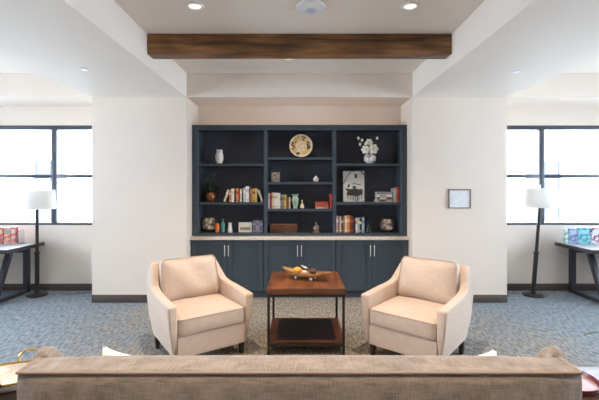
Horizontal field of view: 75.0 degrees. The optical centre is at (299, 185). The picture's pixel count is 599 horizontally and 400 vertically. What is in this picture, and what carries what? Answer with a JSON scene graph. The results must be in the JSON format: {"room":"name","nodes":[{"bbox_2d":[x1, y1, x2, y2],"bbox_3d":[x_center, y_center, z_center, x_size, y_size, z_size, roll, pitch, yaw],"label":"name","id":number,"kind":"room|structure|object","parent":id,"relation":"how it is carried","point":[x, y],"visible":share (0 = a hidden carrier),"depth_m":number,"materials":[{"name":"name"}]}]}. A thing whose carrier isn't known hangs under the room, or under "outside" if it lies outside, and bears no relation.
{"room":"lounge","nodes":[
{"label":"lounge","id":0,"kind":"room"},
{"bbox_2d":[92,97,197,294],"bbox_3d":[-2.201,0.189,5.668,1.298,2.822,0.623,0,0,0],"label":"wall","id":1,"kind":"structure","parent":0,"point":[142,146],"depth_m":5.36,"materials":[{"name":"paint"}]},
{"bbox_2d":[0,73,91,105],"bbox_3d":[-4.675,-1.387,5.668,3.650,0.330,0.623,0,0,0],"label":"trim","id":2,"kind":"structure","parent":1,"relation":"attached to","point":[16,89],"depth_m":5.36,"materials":[{"name":"paint"}]},
{"bbox_2d":[0,0,186,96],"bbox_3d":[-2.201,-1.387,0.890,1.298,0.330,10.180,0,0,0],"label":"ceiling","id":3,"kind":"structure","parent":1,"relation":"attached to","point":[51,39],"depth_m":3.57,"materials":[{"name":"paint"}]},
{"bbox_2d":[92,295,147,302],"bbox_3d":[-2.201,1.546,5.350,1.298,0.108,0.014,0,0,0],"label":"baseboard","id":4,"kind":"structure","parent":1,"relation":"attached to","point":[95,298],"depth_m":5.34,"materials":[{"name":"paint"}]},
{"bbox_2d":[187,73,411,105],"bbox_3d":[0.000,-1.387,5.668,3.104,0.330,0.623,0,0,0],"label":"ceiling soffit","id":5,"kind":"structure","parent":1,"relation":"attached to","point":[203,89],"depth_m":5.36,"materials":[{"name":"paint"}]},
{"bbox_2d":[0,291,598,366],"bbox_3d":[0.000,1.650,0.890,13.400,0.100,10.580,0,0,0],"label":"floor","id":6,"kind":"structure","parent":0,"point":[74,325],"depth_m":4.41,"materials":[{"name":"carpet"}]},
{"bbox_2d":[0,390,16,399],"bbox_3d":[-1.440,1.310,1.980,0.500,0.580,0.460,0,0,0],"label":"side table","id":7,"kind":"object","parent":6,"relation":"on","point":[12,395],"visible":0.02,"depth_m":1.89,"materials":[{"name":"brown wood"}]},
{"bbox_2d":[0,348,36,392],"bbox_3d":[-1.500,0.962,2.020,0.308,0.114,0.311,0,0,44],"label":"tray","id":8,"kind":"object","parent":7,"relation":"on","point":[8,378],"visible":0.44,"depth_m":2.09,"materials":[{"name":"gold stone"}]},
{"bbox_2d":[0,242,43,302],"bbox_3d":[-4.750,1.226,5.557,1.732,0.749,0.766,0,0,0],"label":"desk","id":9,"kind":"object","parent":6,"relation":"on","point":[8,250],"visible":1,"depth_m":5.58,"materials":[{"name":"grey laminate"}]},
{"bbox_2d":[0,227,3,243],"bbox_3d":[-4.411,0.730,5.744,0.136,0.242,0.052,0,0,0],"label":"puzzle","id":10,"kind":"object","parent":9,"relation":"on","point":[1,228],"visible":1,"depth_m":5.72},
{"bbox_2d":[4,227,10,243],"bbox_3d":[-4.288,0.730,5.744,0.097,0.242,0.052,0,0,0],"label":"puzzle","id":11,"kind":"object","parent":9,"relation":"on","point":[7,230],"visible":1,"depth_m":5.72},
{"bbox_2d":[11,227,17,243],"bbox_3d":[-4.198,0.726,5.744,0.072,0.249,0.052,0,0,0],"label":"puzzle","id":12,"kind":"object","parent":9,"relation":"on","point":[14,230],"visible":1,"depth_m":5.72},
{"bbox_2d":[18,230,27,243],"bbox_3d":[-4.099,0.750,5.780,0.055,0.200,0.120,0,0,0],"label":"acrylic stand","id":13,"kind":"object","parent":9,"relation":"on","point":[20,232],"visible":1,"depth_m":5.76,"materials":[{"name":"white"}]},
{"bbox_2d":[17,186,55,297],"bbox_3d":[-3.835,0.802,5.700,0.476,1.596,0.476,0,0,0],"label":"floor lamp","id":14,"kind":"object","parent":6,"relation":"on","point":[36,200],"visible":1,"depth_m":5.60,"materials":[{"name":"white fabric"}]},
{"bbox_2d":[146,254,252,354],"bbox_3d":[-1.013,1.164,3.840,0.819,0.873,0.844,0,0,-36],"label":"armchair","id":15,"kind":"object","parent":6,"relation":"on","point":[194,308],"visible":0.98,"depth_m":3.71,"materials":[{"name":"fabric"}]},
{"bbox_2d":[158,255,218,300],"bbox_3d":[-1.139,0.945,4.014,0.599,0.425,0.275,0,-14,-36],"label":"cushion","id":16,"kind":"object","parent":15,"relation":"on","point":[193,276],"depth_m":3.90,"materials":[{"name":"beige fabric"}]},
{"bbox_2d":[171,293,243,334],"bbox_3d":[-0.961,1.216,3.769,0.641,0.209,0.669,0,0,-36],"label":"seat cushion","id":17,"kind":"object","parent":15,"relation":"on","point":[200,313],"depth_m":3.58,"materials":[{"name":"fabric"}]},
{"bbox_2d":[191,240,263,296],"bbox_3d":[-1.030,1.183,5.723,1.028,0.834,0.454,0,0,0],"label":"base cabinet","id":18,"kind":"object","parent":6,"relation":"on","point":[241,261],"visible":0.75,"depth_m":5.54,"materials":[{"name":"blue paint"}]},
{"bbox_2d":[190,236,408,239],"bbox_3d":[0.000,0.742,5.728,3.098,0.044,0.455,0,0,0],"label":"countertop","id":19,"kind":"structure","parent":18,"relation":"on","point":[191,237],"depth_m":5.50,"materials":[{"name":"stone"}]},
{"bbox_2d":[192,125,406,235],"bbox_3d":[0.000,-0.081,5.779,3.092,1.597,0.353,0,0,0],"label":"bookcase","id":20,"kind":"object","parent":19,"relation":"on","point":[251,153],"visible":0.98,"depth_m":5.94,"materials":[{"name":"blue paint"}]},
{"bbox_2d":[201,217,216,231],"bbox_3d":[-1.338,0.567,5.789,0.230,0.228,0.082,0,0,0],"label":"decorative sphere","id":21,"kind":"object","parent":20,"relation":"on","point":[207,223],"visible":0.95,"depth_m":5.75,"materials":[{"name":"beige"}]},
{"bbox_2d":[202,174,218,201],"bbox_3d":[-1.316,0.020,5.742,0.280,0.428,0.248,0,0,0],"label":"potted plant","id":22,"kind":"object","parent":20,"relation":"on","point":[210,196],"visible":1,"depth_m":5.70,"materials":[{"name":"green plant"}]},
{"bbox_2d":[215,223,219,232],"bbox_3d":[-1.210,0.614,5.740,0.066,0.135,0.066,0,0,0],"label":"vase","id":23,"kind":"object","parent":20,"relation":"on","point":[217,226],"visible":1,"depth_m":5.71,"materials":[{"name":"orange ceramic"}]},
{"bbox_2d":[215,149,223,163],"bbox_3d":[-1.179,-0.434,5.737,0.117,0.221,0.111,0,0,0],"label":"owl figurine","id":24,"kind":"object","parent":20,"relation":"on","point":[219,157],"visible":0.98,"depth_m":5.70,"materials":[{"name":"white ceramic"}]},
{"bbox_2d":[221,219,224,232],"bbox_3d":[-1.127,0.582,5.740,0.064,0.198,0.064,0,0,0],"label":"bottle vase","id":25,"kind":"object","parent":20,"relation":"on","point":[222,223],"visible":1,"depth_m":5.71,"materials":[{"name":"teal ceramic"}]},
{"bbox_2d":[224,189,228,201],"bbox_3d":[-1.069,0.142,5.770,0.090,0.185,0.141,0,0,0],"label":"book","id":26,"kind":"object","parent":20,"relation":"on","point":[227,192],"visible":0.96,"depth_m":5.70,"materials":[{"name":"beige paper"}]},
{"bbox_2d":[227,223,231,232],"bbox_3d":[-1.024,0.611,5.740,0.076,0.140,0.076,0,0,0],"label":"vase","id":27,"kind":"object","parent":20,"relation":"on","point":[229,230],"visible":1,"depth_m":5.71,"materials":[{"name":"white ceramic"}]},
{"bbox_2d":[231,189,235,201],"bbox_3d":[-0.976,0.136,5.762,0.042,0.196,0.133,0,0,0],"label":"book","id":28,"kind":"object","parent":20,"relation":"on","point":[232,190],"visible":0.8,"depth_m":5.70,"materials":[{"name":"white paper"}]},
{"bbox_2d":[236,189,239,201],"bbox_3d":[-0.910,0.136,5.772,0.039,0.196,0.146,0,0,0],"label":"book","id":29,"kind":"object","parent":20,"relation":"on","point":[237,190],"visible":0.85,"depth_m":5.70,"materials":[{"name":"orange paper"}]},
{"bbox_2d":[243,188,245,201],"bbox_3d":[-0.805,0.129,5.767,0.033,0.211,0.137,0,0,0],"label":"book","id":30,"kind":"object","parent":20,"relation":"on","point":[244,189],"visible":0.82,"depth_m":5.70,"materials":[{"name":"white paper"}]},
{"bbox_2d":[239,222,251,231],"bbox_3d":[-0.799,0.609,5.749,0.194,0.144,0.018,0,0,0],"label":"photo frame","id":31,"kind":"object","parent":20,"relation":"on","point":[243,226],"visible":1,"depth_m":5.75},
{"bbox_2d":[240,224,249,230],"bbox_3d":[-0.799,0.609,5.749,0.154,0.104,0.006,0,0,0],"label":"print","id":32,"kind":"object","parent":31,"relation":"attached to","point":[243,227],"depth_m":5.75},
{"bbox_2d":[246,186,249,201],"bbox_3d":[-0.762,0.119,5.775,0.048,0.232,0.159,0,0,0],"label":"book","id":33,"kind":"object","parent":20,"relation":"on","point":[247,187],"visible":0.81,"depth_m":5.70,"materials":[{"name":"white paper"}]},
{"bbox_2d":[252,189,254,201],"bbox_3d":[-0.669,0.138,5.764,0.038,0.194,0.139,0,0,0],"label":"book","id":34,"kind":"object","parent":20,"relation":"on","point":[253,190],"visible":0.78,"depth_m":5.69,"materials":[{"name":"gold fabric"}]},
{"bbox_2d":[253,220,255,232],"bbox_3d":[-0.662,0.595,5.774,0.047,0.173,0.151,0,0,0],"label":"book","id":35,"kind":"object","parent":20,"relation":"on","point":[254,221],"visible":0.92,"depth_m":5.70,"materials":[{"name":"paper"}]},
{"bbox_2d":[255,188,257,201],"bbox_3d":[-0.636,0.133,5.766,0.026,0.202,0.134,0,0,0],"label":"book","id":36,"kind":"object","parent":20,"relation":"on","point":[256,189],"visible":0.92,"depth_m":5.70,"materials":[{"name":"yellow paper"}]},
{"bbox_2d":[256,220,259,232],"bbox_3d":[-0.613,0.594,5.774,0.048,0.176,0.154,0,0,0],"label":"book","id":37,"kind":"object","parent":20,"relation":"on","point":[257,221],"visible":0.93,"depth_m":5.70,"materials":[{"name":"purple paper"}]},
{"bbox_2d":[257,189,263,201],"bbox_3d":[-0.574,0.142,5.770,0.090,0.185,0.141,0,0,0],"label":"book","id":38,"kind":"object","parent":20,"relation":"on","point":[259,190],"visible":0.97,"depth_m":5.70,"materials":[{"name":"paper"}]},
{"bbox_2d":[259,220,263,232],"bbox_3d":[-0.560,0.596,5.779,0.054,0.171,0.160,0,0,0],"label":"book","id":39,"kind":"object","parent":20,"relation":"on","point":[261,222],"visible":1,"depth_m":5.70,"materials":[{"name":"paper"}]},
{"bbox_2d":[268,193,269,208],"bbox_3d":[-0.447,0.218,5.775,0.028,0.226,0.155,0,0,0],"label":"book","id":40,"kind":"object","parent":20,"relation":"on","point":[268,193],"visible":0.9,"depth_m":5.70,"materials":[{"name":"grey paper"}]},
{"bbox_2d":[270,193,271,208],"bbox_3d":[-0.419,0.217,5.772,0.025,0.229,0.148,0,0,0],"label":"book","id":41,"kind":"object","parent":20,"relation":"on","point":[270,193],"visible":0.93,"depth_m":5.70,"materials":[{"name":"red paper"}]},
{"bbox_2d":[272,192,274,208],"bbox_3d":[-0.389,0.211,5.766,0.032,0.239,0.142,0,0,0],"label":"book","id":42,"kind":"object","parent":20,"relation":"on","point":[272,192],"visible":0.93,"depth_m":5.70,"materials":[{"name":"beige paper"}]},
{"bbox_2d":[271,172,279,181],"bbox_3d":[-0.352,-0.132,5.760,0.124,0.147,0.040,0,0,0],"label":"picture frame","id":43,"kind":"object","parent":20,"relation":"on","point":[275,176],"visible":0.94,"depth_m":5.75,"materials":[{"name":"grey metal"}]},
{"bbox_2d":[272,173,278,180],"bbox_3d":[-0.352,-0.136,5.760,0.096,0.111,0.020,0,0,0],"label":"print","id":44,"kind":"object","parent":43,"relation":"attached to","point":[275,176],"depth_m":5.75},
{"bbox_2d":[274,193,277,208],"bbox_3d":[-0.347,0.214,5.762,0.048,0.234,0.132,0,0,0],"label":"book","id":45,"kind":"object","parent":20,"relation":"on","point":[275,194],"visible":1,"depth_m":5.70,"materials":[{"name":"white paper"}]},
{"bbox_2d":[278,193,279,208],"bbox_3d":[-0.303,0.217,5.767,0.036,0.229,0.137,0,0,0],"label":"book","id":46,"kind":"object","parent":20,"relation":"on","point":[278,193],"visible":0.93,"depth_m":5.70,"materials":[{"name":"white paper"}]},
{"bbox_2d":[270,223,297,232],"bbox_3d":[-0.231,0.621,5.760,0.403,0.122,0.146,0,0,0],"label":"wooden box","id":47,"kind":"object","parent":20,"relation":"on","point":[274,227],"visible":1,"depth_m":5.69,"materials":[{"name":"brown wood"}]},
{"bbox_2d":[284,195,286,208],"bbox_3d":[-0.207,0.230,5.766,0.030,0.202,0.140,0,0,0],"label":"book","id":48,"kind":"object","parent":20,"relation":"on","point":[285,196],"visible":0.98,"depth_m":5.70,"materials":[{"name":"gold fabric"}]},
{"bbox_2d":[291,194,298,208],"bbox_3d":[-0.063,0.225,5.740,0.116,0.212,0.116,0,0,0],"label":"vase","id":49,"kind":"object","parent":20,"relation":"on","point":[295,200],"visible":1,"depth_m":5.70,"materials":[{"name":"green ceramic"}]},
{"bbox_2d":[312,222,319,232],"bbox_3d":[0.244,0.603,5.740,0.116,0.158,0.116,0,0,0],"label":"figurine","id":50,"kind":"object","parent":20,"relation":"on","point":[315,227],"visible":1,"depth_m":5.71,"materials":[{"name":"ceramic"}]},
{"bbox_2d":[329,194,331,208],"bbox_3d":[0.460,0.225,5.775,0.034,0.212,0.151,0,0,0],"label":"book","id":51,"kind":"object","parent":20,"relation":"on","point":[330,195],"visible":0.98,"depth_m":5.70,"materials":[{"name":"red paper"}]},
{"bbox_2d":[336,215,337,232],"bbox_3d":[0.552,0.560,5.761,0.030,0.243,0.134,0,0,0],"label":"book","id":52,"kind":"object","parent":20,"relation":"on","point":[337,215],"visible":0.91,"depth_m":5.69,"materials":[{"name":"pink paper"}]},
{"bbox_2d":[338,216,339,232],"bbox_3d":[0.577,0.569,5.774,0.017,0.226,0.153,0,0,0],"label":"book","id":53,"kind":"object","parent":20,"relation":"on","point":[338,216],"visible":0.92,"depth_m":5.70,"materials":[{"name":"red paper"}]},
{"bbox_2d":[341,217,342,232],"bbox_3d":[0.622,0.569,5.774,0.028,0.226,0.151,0,0,0],"label":"book","id":54,"kind":"object","parent":20,"relation":"on","point":[341,217],"visible":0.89,"depth_m":5.70,"materials":[{"name":"brown paper"}]},
{"bbox_2d":[342,216,344,232],"bbox_3d":[0.648,0.564,5.769,0.022,0.234,0.148,0,0,0],"label":"book","id":55,"kind":"object","parent":20,"relation":"on","point":[342,216],"visible":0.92,"depth_m":5.70,"materials":[{"name":"paper"}]},
{"bbox_2d":[344,216,346,232],"bbox_3d":[0.679,0.560,5.764,0.036,0.243,0.140,0,0,0],"label":"book","id":56,"kind":"object","parent":20,"relation":"on","point":[344,216],"visible":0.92,"depth_m":5.69,"materials":[{"name":"white paper"}]},
{"bbox_2d":[346,215,349,232],"bbox_3d":[0.715,0.557,5.769,0.033,0.249,0.148,0,0,0],"label":"book","id":57,"kind":"object","parent":20,"relation":"on","point":[348,216],"visible":0.93,"depth_m":5.70,"materials":[{"name":"orange paper"}]},
{"bbox_2d":[349,215,351,232],"bbox_3d":[0.750,0.558,5.768,0.033,0.246,0.144,0,0,0],"label":"book","id":58,"kind":"object","parent":20,"relation":"on","point":[349,215],"visible":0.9,"depth_m":5.70,"materials":[{"name":"red paper"}]},
{"bbox_2d":[352,216,353,232],"bbox_3d":[0.780,0.564,5.774,0.022,0.234,0.159,0,0,0],"label":"book","id":59,"kind":"object","parent":20,"relation":"on","point":[352,216],"visible":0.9,"depth_m":5.69,"materials":[{"name":"paper"}]},
{"bbox_2d":[343,171,363,201],"bbox_3d":[0.806,0.005,5.821,0.322,0.460,0.046,0,0,0],"label":"art print","id":60,"kind":"object","parent":20,"relation":"on","point":[353,181],"visible":1,"depth_m":5.81,"materials":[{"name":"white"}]},
{"bbox_2d":[356,217,359,232],"bbox_3d":[0.863,0.573,5.776,0.030,0.217,0.160,0,0,0],"label":"book","id":61,"kind":"object","parent":20,"relation":"on","point":[358,218],"visible":0.93,"depth_m":5.70,"materials":[{"name":"blue paper"}]},
{"bbox_2d":[360,217,363,232],"bbox_3d":[0.929,0.572,5.772,0.038,0.220,0.151,0,0,0],"label":"book","id":62,"kind":"object","parent":20,"relation":"on","point":[362,218],"visible":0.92,"depth_m":5.70,"materials":[{"name":"blue paper"}]},
{"bbox_2d":[357,135,378,163],"bbox_3d":[1.039,-0.540,5.737,0.390,0.433,0.215,0,0,0],"label":"flower vase","id":63,"kind":"object","parent":20,"relation":"on","point":[369,158],"visible":0.98,"depth_m":5.67,"materials":[{"name":"white ceramic"}]},
{"bbox_2d":[365,221,372,232],"bbox_3d":[1.017,0.597,5.740,0.095,0.169,0.095,0,0,45],"label":"figurine","id":64,"kind":"object","parent":20,"relation":"on","point":[369,228],"visible":1,"depth_m":5.71,"materials":[{"name":"paint"}]},
{"bbox_2d":[374,199,391,201],"bbox_3d":[1.230,0.216,5.772,0.232,0.036,0.161,0,0,0],"label":"book","id":65,"kind":"object","parent":20,"relation":"on","point":[375,200],"visible":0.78,"depth_m":5.69,"materials":[{"name":"paper"}]},
{"bbox_2d":[375,197,391,199],"bbox_3d":[1.240,0.180,5.772,0.222,0.036,0.161,0,0,0],"label":"book","id":66,"kind":"object","parent":65,"relation":"on","point":[377,198],"visible":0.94,"depth_m":5.69,"materials":[{"name":"beige paper"}]},
{"bbox_2d":[374,194,391,196],"bbox_3d":[1.238,0.143,5.772,0.226,0.036,0.161,0,0,0],"label":"book","id":67,"kind":"object","parent":66,"relation":"on","point":[374,194],"visible":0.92,"depth_m":5.69,"materials":[{"name":"white paper"}]},
{"bbox_2d":[375,192,391,194],"bbox_3d":[1.238,0.105,5.772,0.220,0.040,0.161,0,0,0],"label":"book","id":68,"kind":"object","parent":67,"relation":"on","point":[376,193],"visible":0.99,"depth_m":5.69,"materials":[{"name":"white paper"}]},
{"bbox_2d":[379,218,394,231],"bbox_3d":[1.291,0.574,5.789,0.236,0.213,0.082,0,0,0],"label":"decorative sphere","id":69,"kind":"object","parent":20,"relation":"on","point":[385,224],"visible":1,"depth_m":5.75,"materials":[{"name":"beige"}]},
{"bbox_2d":[391,188,395,201],"bbox_3d":[1.391,0.134,5.775,0.048,0.201,0.157,0,0,0],"label":"book","id":70,"kind":"object","parent":20,"relation":"on","point":[393,190],"visible":0.82,"depth_m":5.70,"materials":[{"name":"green paper"}]},
{"bbox_2d":[394,187,398,201],"bbox_3d":[1.437,0.124,5.765,0.041,0.220,0.139,0,0,0],"label":"book","id":71,"kind":"object","parent":20,"relation":"on","point":[397,188],"visible":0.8,"depth_m":5.70,"materials":[{"name":"red paper"}]},
{"bbox_3d":[0.329,0.317,5.765,0.195,0.028,0.141,0,0,0],"label":"book","id":72,"kind":"object","parent":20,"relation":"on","visible":0},
{"bbox_2d":[315,204,328,206],"bbox_3d":[0.331,0.284,5.765,0.190,0.036,0.141,0,0,0],"label":"book","id":73,"kind":"object","parent":72,"relation":"on","point":[317,205],"visible":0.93,"depth_m":5.70,"materials":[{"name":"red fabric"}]},
{"bbox_2d":[15,346,583,399],"bbox_3d":[0.000,1.153,1.978,2.330,0.895,0.954,0,0,0],"label":"sofa","id":74,"kind":"object","parent":6,"relation":"on","point":[50,375],"visible":1,"depth_m":1.51,"materials":[{"name":"brown fabric"}]},
{"bbox_2d":[102,344,131,355],"bbox_3d":[-0.885,0.988,1.965,0.372,0.370,0.153,0,0,-2],"label":"throw pillow","id":75,"kind":"object","parent":74,"relation":"on","point":[106,351],"visible":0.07,"depth_m":1.97,"materials":[{"name":"white fabric"}]},
{"bbox_2d":[89,355,509,356],"bbox_3d":[0.000,0.994,1.732,2.080,0.462,0.210,0,2,0],"label":"cushion","id":76,"kind":"object","parent":74,"relation":"on","point":[136,355],"depth_m":1.75,"materials":[{"name":"fabric"}]},
{"bbox_2d":[478,347,496,355],"bbox_3d":[0.885,1.002,1.965,0.372,0.370,0.153,0,0,2],"label":"throw pillow","id":77,"kind":"object","parent":74,"relation":"on","point":[493,352],"visible":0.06,"depth_m":1.97,"materials":[{"name":"white fabric"}]},
{"bbox_2d":[263,240,335,296],"bbox_3d":[0.000,1.183,5.723,1.028,0.834,0.454,0,0,0],"label":"base cabinet","id":78,"kind":"object","parent":6,"relation":"on","point":[320,255],"visible":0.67,"depth_m":5.54,"materials":[{"name":"blue paint"}]},
{"bbox_2d":[267,271,344,354],"bbox_3d":[0.062,1.280,4.020,0.738,0.640,0.732,0,0,0],"label":"coffee table","id":79,"kind":"object","parent":6,"relation":"on","point":[281,283],"visible":0.88,"depth_m":3.84,"materials":[{"name":"brown wood"}]},
{"bbox_2d":[282,266,329,280],"bbox_3d":[0.060,0.906,4.030,0.540,0.106,0.178,0,0,27],"label":"dough bowl","id":80,"kind":"object","parent":79,"relation":"on","point":[287,269],"visible":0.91,"depth_m":3.98,"materials":[{"name":"brown wood"}]},
{"bbox_2d":[293,267,302,272],"bbox_3d":[-0.019,0.875,4.057,0.115,0.068,0.068,0,0,27],"label":"gourd","id":81,"kind":"object","parent":80,"relation":"in","point":[295,269],"visible":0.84,"depth_m":4.03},
{"bbox_2d":[309,268,316,273],"bbox_3d":[0.136,0.871,3.991,0.084,0.066,0.072,0,0,27],"label":"ball","id":82,"kind":"object","parent":80,"relation":"in","point":[311,270],"visible":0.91,"depth_m":3.97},
{"bbox_2d":[270,318,341,342],"bbox_3d":[0.062,1.480,4.020,0.730,0.016,0.668,0,0,0],"label":"shelf","id":83,"kind":"object","parent":79,"relation":"attached to","point":[282,330],"depth_m":3.98,"materials":[{"name":"brown wood"}]},
{"bbox_2d":[336,240,407,296],"bbox_3d":[1.030,1.183,5.723,1.028,0.834,0.454,0,0,0],"label":"base cabinet","id":84,"kind":"object","parent":6,"relation":"on","point":[361,265],"visible":0.62,"depth_m":5.54,"materials":[{"name":"blue paint"}]},
{"bbox_2d":[361,256,473,354],"bbox_3d":[1.157,1.164,3.751,0.819,0.873,0.844,0,0,41],"label":"armchair","id":85,"kind":"object","parent":6,"relation":"on","point":[425,308],"visible":0.98,"depth_m":3.65,"materials":[{"name":"fabric"}]},
{"bbox_2d":[370,295,443,338],"bbox_3d":[1.099,1.216,3.684,0.641,0.209,0.669,0,0,41],"label":"seat cushion","id":86,"kind":"object","parent":85,"relation":"on","point":[400,316],"depth_m":3.52,"materials":[{"name":"fabric"}]},
{"bbox_2d":[398,257,459,303],"bbox_3d":[1.298,0.945,3.913,0.599,0.425,0.275,0,-14,41],"label":"cushion","id":87,"kind":"object","parent":85,"relation":"on","point":[430,280],"depth_m":3.80,"materials":[{"name":"beige fabric"}]},
{"bbox_2d":[521,185,559,297],"bbox_3d":[3.515,0.789,5.700,0.476,1.621,0.476,0,0,28],"label":"floor lamp","id":88,"kind":"object","parent":6,"relation":"on","point":[539,198],"visible":1,"depth_m":5.59,"materials":[{"name":"white fabric"}]},
{"bbox_2d":[555,242,598,302],"bbox_3d":[4.750,1.226,5.557,1.732,0.749,0.766,0,0,0],"label":"desk","id":89,"kind":"object","parent":6,"relation":"on","point":[590,250],"visible":1,"depth_m":5.58,"materials":[{"name":"grey laminate"}]},
{"bbox_2d":[563,229,567,243],"bbox_3d":[3.922,0.744,5.744,0.047,0.212,0.052,0,0,0],"label":"puzzle","id":90,"kind":"object","parent":89,"relation":"on","point":[565,231],"visible":1,"depth_m":5.72},
{"bbox_2d":[567,228,576,243],"bbox_3d":[4.015,0.737,5.744,0.125,0.227,0.052,0,0,0],"label":"puzzle","id":91,"kind":"object","parent":89,"relation":"on","point":[572,232],"visible":1,"depth_m":5.72},
{"bbox_2d":[577,228,589,243],"bbox_3d":[4.176,0.733,5.744,0.183,0.234,0.052,0,0,0],"label":"puzzle","id":92,"kind":"object","parent":89,"relation":"on","point":[583,234],"visible":1,"depth_m":5.72},
{"bbox_2d":[590,228,598,243],"bbox_3d":[4.363,0.733,5.744,0.174,0.234,0.052,0,0,0],"label":"puzzle","id":93,"kind":"object","parent":89,"relation":"on","point":[594,232],"visible":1,"depth_m":5.72},
{"bbox_2d":[577,367,598,399],"bbox_3d":[1.445,1.300,1.920,0.520,0.600,0.480,0,0,0],"label":"side table","id":94,"kind":"object","parent":6,"relation":"on","point":[594,371],"visible":0.02,"depth_m":2.08,"materials":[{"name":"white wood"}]},
{"bbox_2d":[581,370,598,395],"bbox_3d":[1.360,0.985,1.985,0.284,0.028,0.284,0,0,0],"label":"tray","id":95,"kind":"object","parent":94,"relation":"on","point":[590,384],"visible":0.28,"depth_m":1.94,"materials":[{"name":"red paint"}]},
{"bbox_2d":[0,106,598,283],"bbox_3d":[0.000,0.024,6.080,13.400,3.152,0.200,0,0,0],"label":"wall","id":96,"kind":"structure","parent":0,"point":[66,251],"depth_m":5.98,"materials":[{"name":"paint"}]},
{"bbox_2d":[2,284,91,290],"bbox_3d":[-4.675,1.548,5.973,3.650,0.105,0.014,0,0,0],"label":"baseboard","id":97,"kind":"structure","parent":96,"relation":"attached to","point":[7,287],"depth_m":5.97,"materials":[{"name":"paint"}]},
{"bbox_2d":[507,284,596,290],"bbox_3d":[4.675,1.548,5.973,3.650,0.105,0.014,0,0,0],"label":"baseboard","id":98,"kind":"structure","parent":96,"relation":"attached to","point":[510,287],"depth_m":5.97,"materials":[{"name":"paint"}]},
{"bbox_2d":[507,125,598,224],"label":"window","id":99,"kind":"structure","parent":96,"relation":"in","point":[566,151],"depth_m":15.00,"materials":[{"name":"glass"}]},
{"bbox_2d":[0,0,598,72],"bbox_3d":[0.000,-1.602,0.890,13.400,0.100,10.580,0,0,0],"label":"ceiling","id":100,"kind":"structure","parent":0,"point":[153,16],"depth_m":3.70,"materials":[{"name":"paint"}]},
{"bbox_2d":[185,2,203,10],"bbox_3d":[-0.900,-1.547,3.360,0.160,0.010,0.160,0,0,0],"label":"recessed light","id":101,"kind":"object","parent":100,"relation":"in","point":[196,6],"visible":1,"depth_m":3.35,"materials":[{"name":"beige plastic"}]},
{"bbox_2d":[147,34,451,58],"bbox_3d":[0.000,-1.448,4.053,3.100,0.207,0.165,0,0,0],"label":"ceiling beam","id":102,"kind":"structure","parent":100,"relation":"attached to","point":[159,46],"depth_m":3.97,"materials":[{"name":"brown wood"}]},
{"bbox_2d":[296,0,325,14],"bbox_3d":[0.099,-1.526,3.360,0.256,0.050,0.256,0,0,0],"label":"smoke detector","id":103,"kind":"object","parent":100,"relation":"attached to","point":[310,7],"visible":1,"depth_m":3.31,"materials":[{"name":"white plastic"}]},
{"bbox_2d":[401,2,419,10],"bbox_3d":[0.952,-1.547,3.360,0.160,0.010,0.160,0,0,0],"label":"recessed light","id":104,"kind":"object","parent":100,"relation":"in","point":[408,6],"visible":1,"depth_m":3.35,"materials":[{"name":"beige plastic"}]},
{"bbox_2d":[401,97,506,294],"bbox_3d":[2.201,0.189,5.668,1.298,2.822,0.623,0,0,0],"label":"wall","id":105,"kind":"structure","parent":0,"point":[453,142],"depth_m":5.36,"materials":[{"name":"paint"}]},
{"bbox_2d":[448,189,470,207],"bbox_3d":[2.195,0.174,5.346,0.305,0.262,0.022,0,0,0],"label":"wall sign","id":106,"kind":"object","parent":105,"relation":"attached to","point":[457,198],"visible":1,"depth_m":5.34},
{"bbox_2d":[473,295,506,302],"bbox_3d":[2.201,1.546,5.350,1.298,0.108,0.014,0,0,0],"label":"baseboard","id":107,"kind":"structure","parent":105,"relation":"attached to","point":[476,298],"depth_m":5.34,"materials":[{"name":"paint"}]},
{"bbox_2d":[412,0,598,96],"bbox_3d":[2.201,-1.387,0.890,1.298,0.330,10.180,0,0,0],"label":"ceiling","id":108,"kind":"structure","parent":105,"relation":"attached to","point":[544,40],"depth_m":3.57,"materials":[{"name":"paint"}]},
{"bbox_2d":[507,73,598,105],"bbox_3d":[4.675,-1.387,5.668,3.650,0.330,0.623,0,0,0],"label":"trim","id":109,"kind":"structure","parent":105,"relation":"attached to","point":[564,89],"depth_m":5.36,"materials":[{"name":"paint"}]},
{"label":"outside","id":110,"kind":"structure","parent":0,"visible":0},
{"bbox_3d":[0.000,4.700,23.140,80.000,0.200,33.720,0,0,0],"label":"paving","id":111,"kind":"object","parent":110,"visible":0},
{"bbox_2d":[0,125,91,224],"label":"window","id":112,"kind":"structure","parent":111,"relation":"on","point":[21,151],"depth_m":15.00,"materials":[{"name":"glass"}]},
{"bbox_3d":[0.022,-0.476,5.789,0.107,0.120,0.128,0,0,0],"label":"plate stand","id":113,"kind":"object","parent":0,"visible":0},
{"bbox_2d":[289,134,312,156],"bbox_3d":[0.022,-0.595,5.752,0.341,0.340,0.066,0,0,-3],"label":"decorative plate","id":114,"kind":"object","parent":113,"relation":"on","point":[300,145],"visible":1,"depth_m":5.76,"materials":[{"name":"beige ceramic"}]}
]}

